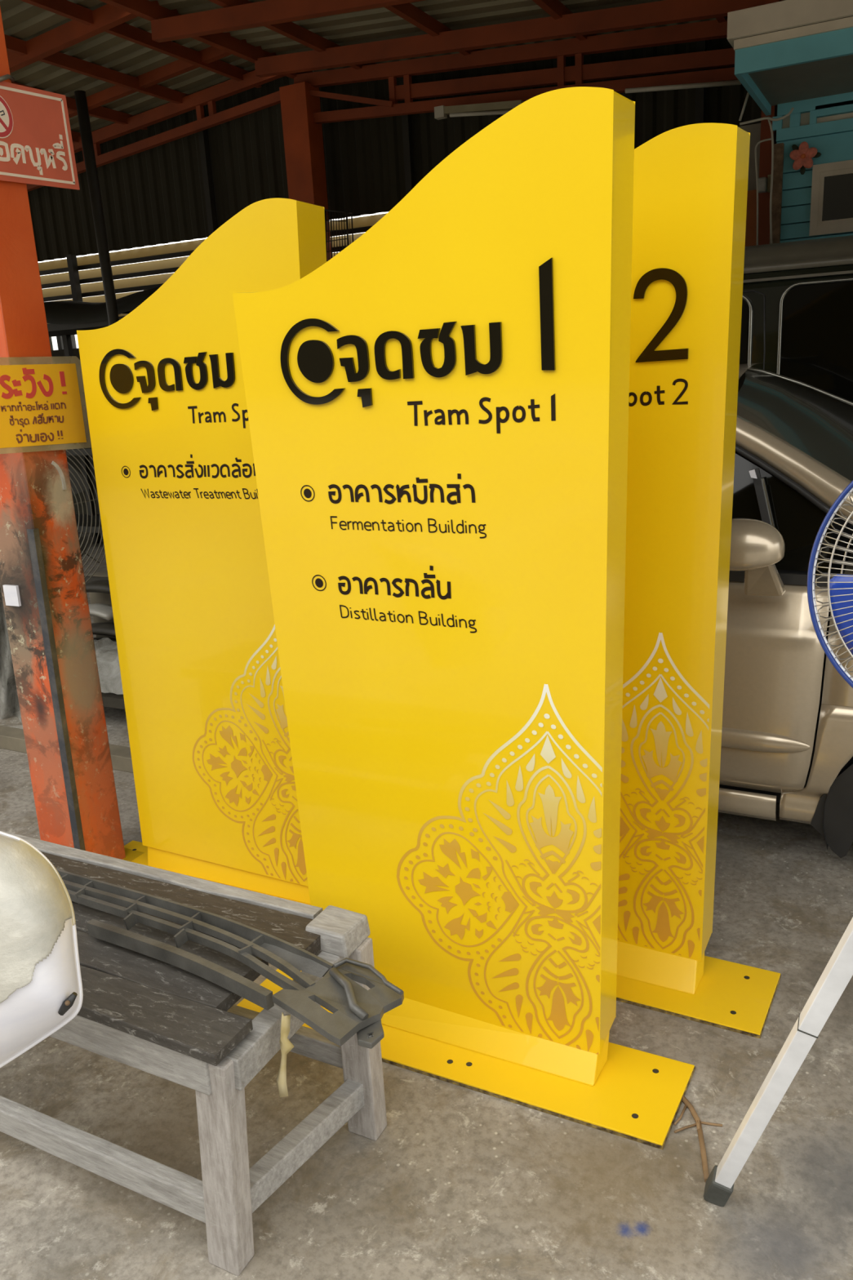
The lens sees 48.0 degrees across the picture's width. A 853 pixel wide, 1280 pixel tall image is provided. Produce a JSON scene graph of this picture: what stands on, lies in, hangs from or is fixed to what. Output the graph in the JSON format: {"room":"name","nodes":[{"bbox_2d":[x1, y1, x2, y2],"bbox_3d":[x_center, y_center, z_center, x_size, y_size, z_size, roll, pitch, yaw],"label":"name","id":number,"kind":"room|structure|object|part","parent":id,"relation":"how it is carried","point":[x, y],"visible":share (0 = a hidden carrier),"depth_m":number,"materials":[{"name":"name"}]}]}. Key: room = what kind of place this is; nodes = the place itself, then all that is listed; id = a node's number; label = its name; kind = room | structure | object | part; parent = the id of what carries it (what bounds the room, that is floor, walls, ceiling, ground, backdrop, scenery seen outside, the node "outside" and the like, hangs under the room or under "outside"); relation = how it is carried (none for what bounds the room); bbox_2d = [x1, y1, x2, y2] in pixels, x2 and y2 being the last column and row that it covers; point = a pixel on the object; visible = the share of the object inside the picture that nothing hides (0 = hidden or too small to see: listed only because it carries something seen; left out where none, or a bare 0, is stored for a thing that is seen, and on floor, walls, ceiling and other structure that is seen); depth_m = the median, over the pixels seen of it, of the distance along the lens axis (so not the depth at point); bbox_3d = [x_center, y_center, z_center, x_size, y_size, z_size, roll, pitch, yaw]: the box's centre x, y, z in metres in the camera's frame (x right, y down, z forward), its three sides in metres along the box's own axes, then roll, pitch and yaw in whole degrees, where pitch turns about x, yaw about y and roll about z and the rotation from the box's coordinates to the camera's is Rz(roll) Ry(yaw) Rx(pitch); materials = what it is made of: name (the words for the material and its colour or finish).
{"room":"workshop garage","nodes":[
{"label":"workshop garage","id":0,"kind":"room"},
{"bbox_2d":[66,399,99,514],"bbox_3d":[1.086,-1.603,8.516,24.000,1.550,0.080,5,18,27],"label":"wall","id":1,"kind":"structure","parent":0,"point":[71,457],"depth_m":11.10,"materials":[{"name":"black metal"}]},
{"bbox_2d":[0,0,784,191],"bbox_3d":[-0.739,-3.263,4.636,24.000,1.599,7.144,5,18,27],"label":"ceiling","id":2,"kind":"structure","parent":0,"point":[139,64],"depth_m":7.21,"materials":[{"name":"red metal"}]},
{"bbox_3d":[-3.219,-4.777,9.355,0.050,0.210,0.050,5,18,27],"label":"web post","id":3,"kind":"part","parent":2,"relation":"part of","materials":[{"name":"red metal"}]},
{"bbox_3d":[-2.061,-4.800,8.729,0.050,0.210,0.050,5,18,27],"label":"web post","id":4,"kind":"part","parent":2,"relation":"part of","materials":[{"name":"red metal"}]},
{"bbox_3d":[-1.937,-4.802,8.663,0.050,0.210,0.050,5,18,27],"label":"web post","id":5,"kind":"part","parent":2,"relation":"part of","materials":[{"name":"red metal"}]},
{"bbox_3d":[-0.275,-4.507,7.866,0.050,0.295,0.050,5,18,27],"label":"web post","id":6,"kind":"part","parent":2,"relation":"part of","materials":[{"name":"red metal"}]},
{"bbox_3d":[-0.150,-4.486,7.806,0.050,0.295,0.050,5,18,27],"label":"web post","id":7,"kind":"part","parent":2,"relation":"part of","materials":[{"name":"red metal"}]},
{"bbox_2d":[434,100,524,119],"bbox_3d":[0.397,-4.055,7.340,0.722,0.149,0.064,5,18,27],"label":"lamp","id":8,"kind":"object","parent":2,"relation":"attached to","point":[442,112],"visible":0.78,"depth_m":7.32,"materials":[{"name":"grey metal"}]},
{"bbox_3d":[1.020,-4.295,7.240,0.050,0.295,0.050,5,18,27],"label":"web post","id":9,"kind":"part","parent":2,"relation":"part of","materials":[{"name":"red metal"}]},
{"bbox_3d":[1.145,-4.274,7.180,0.050,0.295,0.050,5,18,27],"label":"web post","id":10,"kind":"part","parent":2,"relation":"part of","materials":[{"name":"red metal"}]},
{"bbox_2d":[625,80,741,93],"bbox_3d":[1.777,-3.850,6.669,0.799,0.108,0.032,5,18,27],"label":"lamp","id":11,"kind":"object","parent":2,"relation":"attached to","point":[731,82],"visible":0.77,"depth_m":6.65,"materials":[{"name":"grey metal"}]},
{"bbox_2d":[27,37,761,395],"bbox_3d":[0.926,-2.872,8.011,23.976,4.279,0.230,5,18,27],"label":"wall","id":12,"kind":"structure","parent":0,"point":[186,188],"depth_m":8.95,"materials":[{"name":"metal"}]},
{"bbox_3d":[-3.643,-2.612,10.440,0.070,2.960,0.070,5,18,27],"label":"louvre post","id":13,"kind":"part","parent":12,"relation":"part of","materials":[{"name":"metal"}]},
{"bbox_3d":[-4.205,-3.714,10.473,12.500,0.039,0.040,5,18,27],"label":"louvre rail","id":14,"kind":"part","parent":12,"relation":"part of","materials":[{"name":"metal"}]},
{"bbox_3d":[-4.213,-3.844,10.437,12.500,0.039,0.040,5,18,27],"label":"louvre rail","id":15,"kind":"part","parent":12,"relation":"part of","materials":[{"name":"metal"}]},
{"bbox_3d":[-4.220,-3.973,10.400,12.500,0.039,0.040,5,18,27],"label":"louvre rail","id":16,"kind":"part","parent":12,"relation":"part of","materials":[{"name":"metal"}]},
{"bbox_2d":[0,532,852,1279],"bbox_3d":[-7.273,1.662,1.466,46.000,0.001,23.000,5,18,27],"label":"floor","id":17,"kind":"structure","parent":0,"point":[459,1183],"depth_m":2.01,"materials":[{"name":"concrete"}]},
{"bbox_2d":[0,448,105,602],"bbox_3d":[-1.774,-0.246,4.388,0.729,1.488,0.351,-9,17,-19],"label":"guard","id":18,"kind":"object","parent":17,"relation":"on","point":[78,485],"visible":0.15,"depth_m":4.30,"materials":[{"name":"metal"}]},
{"bbox_3d":[-1.665,-0.724,4.334,0.255,0.235,0.069,-10,17,-23],"label":"blade","id":19,"kind":"part","parent":18,"relation":"part of","materials":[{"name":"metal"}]},
{"bbox_3d":[-1.652,-0.428,4.371,0.239,0.250,0.071,-8,17,-18],"label":"blade","id":20,"kind":"part","parent":18,"relation":"part of","materials":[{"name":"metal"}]},
{"bbox_2d":[0,724,133,773],"bbox_3d":[-2.519,0.417,4.804,3.650,0.070,0.100,5,18,27],"label":"timber beam","id":21,"kind":"structure","parent":17,"relation":"on","point":[12,739],"depth_m":4.41,"materials":[{"name":"brown wood"}]},
{"bbox_2d":[0,8,142,861],"bbox_3d":[-1.283,-0.915,2.856,0.280,3.550,0.289,5,18,27],"label":"column","id":22,"kind":"structure","parent":17,"relation":"on","point":[42,584],"depth_m":3.03,"materials":[{"name":"metal"}]},
{"bbox_2d":[0,81,79,190],"bbox_3d":[-1.204,-1.423,2.675,0.009,0.282,0.569,5,18,27],"label":"board","id":23,"kind":"object","parent":22,"relation":"attached to","point":[37,148],"visible":1,"depth_m":2.79,"materials":[{"name":"red metal"}]},
{"bbox_2d":[0,355,90,453],"bbox_3d":[-1.242,-0.655,2.722,0.005,0.283,0.734,5,18,27],"label":"warning sign","id":24,"kind":"object","parent":22,"relation":"attached to","point":[42,403],"visible":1,"depth_m":2.88,"materials":[{"name":"metal"}]},
{"bbox_2d":[47,316,124,543],"bbox_3d":[-3.750,-2.072,9.766,3.600,2.298,0.700,5,18,27],"label":"storage rack","id":25,"kind":"object","parent":17,"relation":"on","point":[65,331],"visible":0.06,"depth_m":9.53,"materials":[{"name":"metal"}]},
{"bbox_2d":[65,448,92,455],"bbox_3d":[-3.743,-1.948,9.801,3.600,0.060,0.700,5,18,27],"label":"shelf","id":26,"kind":"object","parent":25,"relation":"attached to","point":[89,451],"depth_m":9.22,"materials":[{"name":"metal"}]},
{"bbox_2d":[47,316,124,337],"bbox_3d":[-3.805,-3.051,9.490,3.600,0.060,0.700,5,18,27],"label":"shelf","id":27,"kind":"object","parent":25,"relation":"attached to","point":[54,330],"depth_m":8.90,"materials":[{"name":"metal"}]},
{"bbox_2d":[84,400,91,448],"bbox_3d":[-2.868,-2.111,9.282,0.800,0.440,0.500,5,18,27],"label":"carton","id":28,"kind":"object","parent":25,"relation":"on","point":[85,401],"visible":0.02,"depth_m":9.22,"materials":[{"name":"cardboard"}]},
{"bbox_2d":[75,514,102,533],"bbox_3d":[-3.703,-1.227,10.004,3.600,0.060,0.700,5,18,27],"label":"shelf","id":29,"kind":"object","parent":25,"relation":"attached to","point":[76,515],"depth_m":9.65,"materials":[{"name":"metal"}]},
{"bbox_2d":[44,286,159,324],"bbox_3d":[-3.849,-3.179,9.450,3.640,0.282,0.740,5,18,27],"label":"tarpaulin","id":30,"kind":"object","parent":25,"relation":"on","point":[65,312],"visible":0.51,"depth_m":8.77,"materials":[{"name":"black fabric"}]},
{"bbox_2d":[74,90,119,325],"bbox_3d":[-2.729,-2.606,8.407,0.119,3.951,0.089,5,18,27],"label":"pipe","id":31,"kind":"object","parent":17,"relation":"on","point":[81,101],"visible":0.6,"depth_m":8.07,"materials":[{"name":"black metal"}]},
{"bbox_2d":[101,692,124,709],"bbox_3d":[-1.462,0.260,4.920,0.900,0.193,0.700,5,18,27],"label":"table","id":32,"kind":"object","parent":17,"relation":"on","point":[109,700],"visible":0.02,"depth_m":4.54,"materials":[{"name":"grey wood"}]},
{"bbox_2d":[84,570,115,638],"bbox_3d":[-1.393,-0.111,4.993,0.720,0.474,0.275,5,18,27],"label":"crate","id":33,"kind":"object","parent":32,"relation":"on","point":[95,597],"visible":0.11,"depth_m":4.98,"materials":[{"name":"grey plastic"}]},
{"bbox_2d":[93,637,116,641],"bbox_3d":[-1.603,0.024,4.898,0.514,0.055,0.136,5,18,27],"label":"bumper cover","id":34,"kind":"object","parent":32,"relation":"on","point":[94,638],"visible":0.03,"depth_m":4.92,"materials":[{"name":"black plastic"}]},
{"bbox_2d":[91,622,115,636],"bbox_3d":[-1.608,-0.053,4.877,0.443,0.070,0.143,5,18,27],"label":"bumper cover","id":35,"kind":"object","parent":34,"relation":"on","point":[107,628],"visible":0.34,"depth_m":4.83,"materials":[{"name":"black plastic"}]},
{"bbox_2d":[88,603,113,620],"bbox_3d":[-1.664,-0.152,4.876,0.251,0.064,0.141,5,18,27],"label":"bumper cover","id":36,"kind":"object","parent":35,"relation":"on","point":[104,611],"visible":0.66,"depth_m":4.81,"materials":[{"name":"silver metal"}]},
{"bbox_2d":[85,579,110,594],"bbox_3d":[-1.601,-0.264,4.807,0.369,0.075,0.145,5,18,27],"label":"bumper cover","id":37,"kind":"object","parent":36,"relation":"on","point":[96,586],"visible":0.39,"depth_m":4.76,"materials":[{"name":"black plastic"}]},
{"bbox_2d":[93,637,123,694],"bbox_3d":[-1.571,0.119,4.672,0.870,0.199,0.246,5,18,27],"label":"plastic film","id":38,"kind":"object","parent":32,"relation":"on","point":[106,650],"visible":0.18,"depth_m":4.57,"materials":[{"name":"white plastic"}]},
{"bbox_2d":[0,830,386,1275],"bbox_3d":[-0.938,0.817,2.246,1.671,0.516,0.466,5,18,27],"label":"bench","id":39,"kind":"object","parent":17,"relation":"on","point":[149,1015],"visible":0.77,"depth_m":1.86,"materials":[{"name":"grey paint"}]},
{"bbox_2d":[0,831,83,1067],"bbox_3d":[-0.787,0.546,1.527,0.501,0.530,0.251,-2,16,4],"label":"bumper cover","id":40,"kind":"object","parent":39,"relation":"on","point":[41,985],"visible":1,"depth_m":1.46,"materials":[{"name":"white plastic"}]},
{"bbox_3d":[-0.368,0.950,1.750,0.100,0.465,0.058,5,18,27],"label":"leg","id":41,"kind":"part","parent":39,"relation":"part of","materials":[{"name":"grey paint"}]},
{"bbox_2d":[55,867,404,1048],"bbox_3d":[-0.487,0.589,1.944,1.051,0.060,0.195,8,19,35],"label":"grille","id":42,"kind":"object","parent":39,"relation":"on","point":[354,1008],"visible":0.94,"depth_m":1.82,"materials":[{"name":"black plastic"}]},
{"bbox_2d":[275,1012,293,1097],"bbox_3d":[-0.259,0.750,1.733,0.050,0.182,0.014,5,18,27],"label":"tape","id":43,"kind":"object","parent":39,"relation":"hanging from","point":[286,1046],"visible":1,"depth_m":1.73,"materials":[{"name":"beige plastic"}]},
{"bbox_3d":[-0.143,0.852,2.055,0.079,0.465,0.062,5,18,27],"label":"leg","id":44,"kind":"part","parent":39,"relation":"part of","materials":[{"name":"grey paint"}]},
{"bbox_2d":[76,198,326,905],"bbox_3d":[-0.646,-0.162,2.862,1.136,2.064,0.242,6,18,26],"label":"sign","id":45,"kind":"object","parent":17,"relation":"on","point":[164,390],"visible":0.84,"depth_m":2.86,"materials":[{"name":"yellow metal"}]},
{"bbox_3d":[-0.618,0.808,3.140,1.135,0.011,0.240,5,18,26],"label":"plate","id":46,"kind":"part","parent":45,"relation":"part of","materials":[{"name":"yellow paint"}]},
{"bbox_3d":[-0.598,0.755,3.162,0.755,0.096,0.110,6,18,26],"label":"post","id":47,"kind":"part","parent":45,"relation":"part of","materials":[{"name":"yellow metal"}]},
{"bbox_2d":[191,623,308,886],"bbox_3d":[-0.526,0.316,2.926,0.502,0.904,0.003,6,18,26],"label":"print","id":48,"kind":"object","parent":45,"relation":"attached to","point":[237,766],"depth_m":2.95},
{"bbox_2d":[279,81,331,261],"bbox_3d":[-0.981,-2.813,8.737,0.260,3.980,0.220,5,18,27],"label":"steel column","id":49,"kind":"structure","parent":17,"relation":"on","point":[303,138],"depth_m":8.24,"materials":[{"name":"red metal"}]},
{"bbox_2d":[324,208,353,262],"bbox_3d":[-0.754,-3.508,8.323,0.235,0.456,0.462,-2,16,6],"label":"wire basket","id":50,"kind":"object","parent":49,"relation":"attached to","point":[325,210],"visible":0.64,"depth_m":8.15,"materials":[{"name":"metal"}]},
{"bbox_2d":[232,86,695,1149],"bbox_3d":[0.003,0.011,2.104,1.145,2.040,0.275,5,18,27],"label":"sign","id":51,"kind":"object","parent":17,"relation":"on","point":[437,409],"visible":0.99,"depth_m":1.99,"materials":[{"name":"yellow metal"}]},
{"bbox_3d":[0.076,0.932,2.403,0.764,0.099,0.154,7,22,26],"label":"post","id":52,"kind":"part","parent":51,"relation":"part of","materials":[{"name":"yellow metal"}]},
{"bbox_3d":[0.056,0.985,2.375,1.144,0.011,0.264,5,18,27],"label":"plate","id":53,"kind":"part","parent":51,"relation":"part of","materials":[{"name":"yellow paint"}]},
{"bbox_2d":[396,684,602,1054],"bbox_3d":[0.148,0.500,2.156,0.505,0.903,0.006,7,22,26],"label":"print","id":54,"kind":"object","parent":51,"relation":"attached to","point":[550,802],"depth_m":2.14},
{"bbox_2d":[673,1096,722,1182],"bbox_3d":[0.570,1.055,2.034,0.104,0.012,0.212,5,18,27],"label":"straw","id":55,"kind":"object","parent":17,"relation":"on","point":[703,1150],"visible":0.98,"depth_m":2.06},
{"bbox_2d":[616,123,781,1038],"bbox_3d":[0.379,-0.093,2.392,1.009,2.044,0.280,5,18,28],"label":"sign","id":56,"kind":"object","parent":17,"relation":"on","point":[691,181],"visible":0.49,"depth_m":2.19,"materials":[{"name":"yellow metal"}]},
{"bbox_3d":[0.394,0.825,2.712,0.768,0.098,0.173,7,22,27],"label":"post","id":57,"kind":"part","parent":56,"relation":"part of","materials":[{"name":"yellow metal"}]},
{"bbox_2d":[617,632,709,957],"bbox_3d":[0.463,0.389,2.469,0.504,0.895,0.006,7,23,27],"label":"print","id":58,"kind":"object","parent":56,"relation":"attached to","point":[661,737],"depth_m":2.40},
{"bbox_3d":[0.432,0.882,2.666,1.009,0.011,0.268,5,18,28],"label":"plate","id":59,"kind":"part","parent":56,"relation":"part of","materials":[{"name":"yellow paint"}]},
{"bbox_2d":[745,189,756,246],"bbox_3d":[2.037,-1.751,6.856,0.565,2.631,0.040,5,18,27],"label":"panel","id":60,"kind":"object","parent":17,"relation":"on","point":[751,216],"visible":0.02,"depth_m":6.42,"materials":[{"name":"orange wood"}]},
{"bbox_2d":[758,0,780,244],"bbox_3d":[2.276,-2.372,6.482,0.081,4.000,0.150,5,18,27],"label":"steel column","id":61,"kind":"structure","parent":17,"relation":"on","point":[766,148],"depth_m":6.22,"materials":[{"name":"red metal"}]},
{"bbox_2d":[738,123,760,191],"bbox_3d":[1.970,-3.223,6.485,0.577,0.408,0.030,5,18,27],"label":"panel","id":62,"kind":"object","parent":61,"relation":"attached to","point":[754,130],"visible":0.02,"depth_m":6.36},
{"bbox_2d":[758,174,771,193],"bbox_3d":[2.197,-2.956,6.212,0.094,0.099,0.070,5,18,27],"label":"junction box","id":63,"kind":"object","parent":61,"relation":"attached to","point":[764,183],"visible":0.83,"depth_m":6.19,"materials":[{"name":"grey plastic"}]},
{"bbox_3d":[2.229,-2.956,6.207,0.033,0.099,0.050,5,18,27],"label":"plate","id":64,"kind":"part","parent":63,"relation":"part of","materials":[{"name":"grey plastic"}]},
{"bbox_2d":[703,917,852,1206],"bbox_3d":[0.642,0.472,1.456,0.054,1.446,0.599,-10,17,-22],"label":"pole","id":65,"kind":"object","parent":17,"relation":"on","point":[837,973],"visible":1,"depth_m":1.62,"materials":[{"name":"white metal"}]},
{"bbox_2d":[718,363,852,857],"bbox_3d":[0.880,-0.238,3.688,4.100,1.561,1.949,5,18,27],"label":"hatchback car","id":66,"kind":"object","parent":17,"relation":"on","point":[788,713],"visible":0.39,"depth_m":2.88,"materials":[{"name":"beige metal"}]},
{"bbox_3d":[0.363,0.466,3.389,1.659,0.094,0.046,5,18,27],"label":"sill","id":67,"kind":"part","parent":66,"relation":"part of","materials":[{"name":"metal"}]},
{"bbox_2d":[729,518,785,571],"bbox_3d":[0.861,-0.263,2.633,0.234,0.142,0.150,5,18,27],"label":"mirror","id":68,"kind":"object","parent":66,"relation":"attached to","point":[756,545],"depth_m":2.56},
{"bbox_3d":[0.692,0.283,3.069,1.005,0.068,0.026,5,18,27],"label":"moulding","id":69,"kind":"part","parent":66,"relation":"part of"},
{"bbox_3d":[0.700,0.124,3.088,1.078,0.677,0.111,5,18,27],"label":"door","id":70,"kind":"part","parent":66,"relation":"part of","materials":[{"name":"metal"}]},
{"bbox_3d":[0.521,-0.458,3.162,1.529,0.370,0.170,5,18,27],"label":"glass","id":71,"kind":"part","parent":66,"relation":"part of","materials":[{"name":"black glass"}]},
{"bbox_3d":[1.820,-0.847,3.850,1.236,0.581,0.121,0,16,11],"label":"windscreen trim","id":72,"kind":"part","parent":66,"relation":"part of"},
{"bbox_2d":[727,0,852,244],"bbox_3d":[4.503,-1.784,5.151,5.314,3.350,2.100,5,18,27],"label":"building","id":73,"kind":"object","parent":17,"relation":"on","point":[797,55],"visible":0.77,"depth_m":5.79,"materials":[{"name":"paint"}]},
{"bbox_2d":[755,137,771,244],"bbox_3d":[2.149,-2.866,6.148,0.103,0.630,0.012,5,18,27],"label":"conduit","id":74,"kind":"object","parent":73,"relation":"attached to","point":[769,139],"visible":0.96,"depth_m":6.14,"materials":[{"name":"grey plastic"}]},
{"bbox_2d":[739,106,794,124],"bbox_3d":[2.107,-3.239,5.937,0.320,0.063,0.015,5,18,27],"label":"conduit","id":75,"kind":"object","parent":73,"relation":"attached to","point":[792,108],"visible":1,"depth_m":5.93,"materials":[{"name":"grey plastic"}]},
{"bbox_2d":[738,92,749,120],"bbox_3d":[1.967,-3.300,5.933,0.061,0.155,0.015,5,18,27],"label":"conduit","id":76,"kind":"object","parent":75,"relation":"attached to","point":[748,93],"visible":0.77,"depth_m":5.93,"materials":[{"name":"grey plastic"}]},
{"bbox_2d":[768,120,773,244],"bbox_3d":[2.173,-2.900,6.066,0.063,0.751,0.013,5,18,27],"label":"conduit","id":77,"kind":"object","parent":73,"relation":"attached to","point":[769,121],"visible":0.97,"depth_m":6.06,"materials":[{"name":"grey plastic"}]},
{"bbox_3d":[2.292,-1.752,6.413,0.062,2.845,0.040,5,18,27],"label":"corner post","id":78,"kind":"part","parent":73,"relation":"part of","materials":[{"name":"brown wood"}]},
{"bbox_2d":[789,141,821,174],"bbox_3d":[2.363,-3.009,5.981,0.184,0.188,0.041,5,18,27],"label":"flower ornament","id":79,"kind":"object","parent":73,"relation":"attached to","point":[802,155],"visible":1,"depth_m":5.98,"materials":[{"name":"pink plastic"}]},
{"bbox_3d":[4.529,-2.983,4.881,5.209,0.067,0.040,5,18,27],"label":"rail","id":80,"kind":"part","parent":73,"relation":"part of","materials":[{"name":"teal paint"}]},
{"bbox_3d":[4.514,-3.253,4.805,5.209,0.340,0.040,5,18,27],"label":"rail","id":81,"kind":"part","parent":73,"relation":"part of","materials":[{"name":"teal paint"}]},
{"bbox_3d":[4.221,-2.618,5.144,3.938,0.316,0.018,5,18,27],"label":"sash","id":82,"kind":"part","parent":73,"relation":"part of","materials":[{"name":"white paint"}]},
{"bbox_3d":[4.232,-2.617,5.137,3.913,0.256,0.004,5,18,27],"label":"pane","id":83,"kind":"part","parent":73,"relation":"part of","materials":[{"name":"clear glass"}]},
{"bbox_2d":[737,235,852,401],"bbox_3d":[1.559,-1.095,5.567,4.020,2.120,1.634,5,18,27],"label":"van","id":84,"kind":"object","parent":17,"relation":"on","point":[797,319],"visible":0.16,"depth_m":4.42,"materials":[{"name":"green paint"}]},
{"bbox_3d":[1.122,-1.384,4.792,0.937,0.562,0.056,5,18,27],"label":"pane","id":85,"kind":"part","parent":84,"relation":"part of","materials":[{"name":"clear glass"}]},
{"bbox_3d":[2.234,-1.299,4.225,1.260,0.585,0.056,5,18,27],"label":"pane","id":86,"kind":"part","parent":84,"relation":"part of","materials":[{"name":"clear glass"}]},
{"bbox_2d":[807,480,852,688],"bbox_3d":[0.935,0.357,1.734,0.486,1.472,0.397,5,18,27],"label":"pedestal fan","id":87,"kind":"object","parent":17,"relation":"on","point":[840,587],"visible":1,"depth_m":1.60,"materials":[{"name":"metal"}]},
{"bbox_3d":[0.761,-0.025,1.592,0.181,0.170,0.046,5,18,27],"label":"blade","id":88,"kind":"part","parent":87,"relation":"part of","materials":[{"name":"blue plastic"}]},
{"bbox_3d":[-2.247,-1.169,4.599,0.060,3.200,0.060,5,18,27],"label":"post","id":89,"kind":"object","parent":17,"relation":"on","visible":0},
{"bbox_2d":[0,586,21,721],"bbox_3d":[-2.242,0.220,4.924,0.674,1.265,0.119,5,18,27],"label":"plastic wrap","id":90,"kind":"object","parent":89,"relation":"hanging from","point":[9,701],"visible":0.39,"depth_m":4.84,"materials":[{"name":"white plastic"}]}
]}

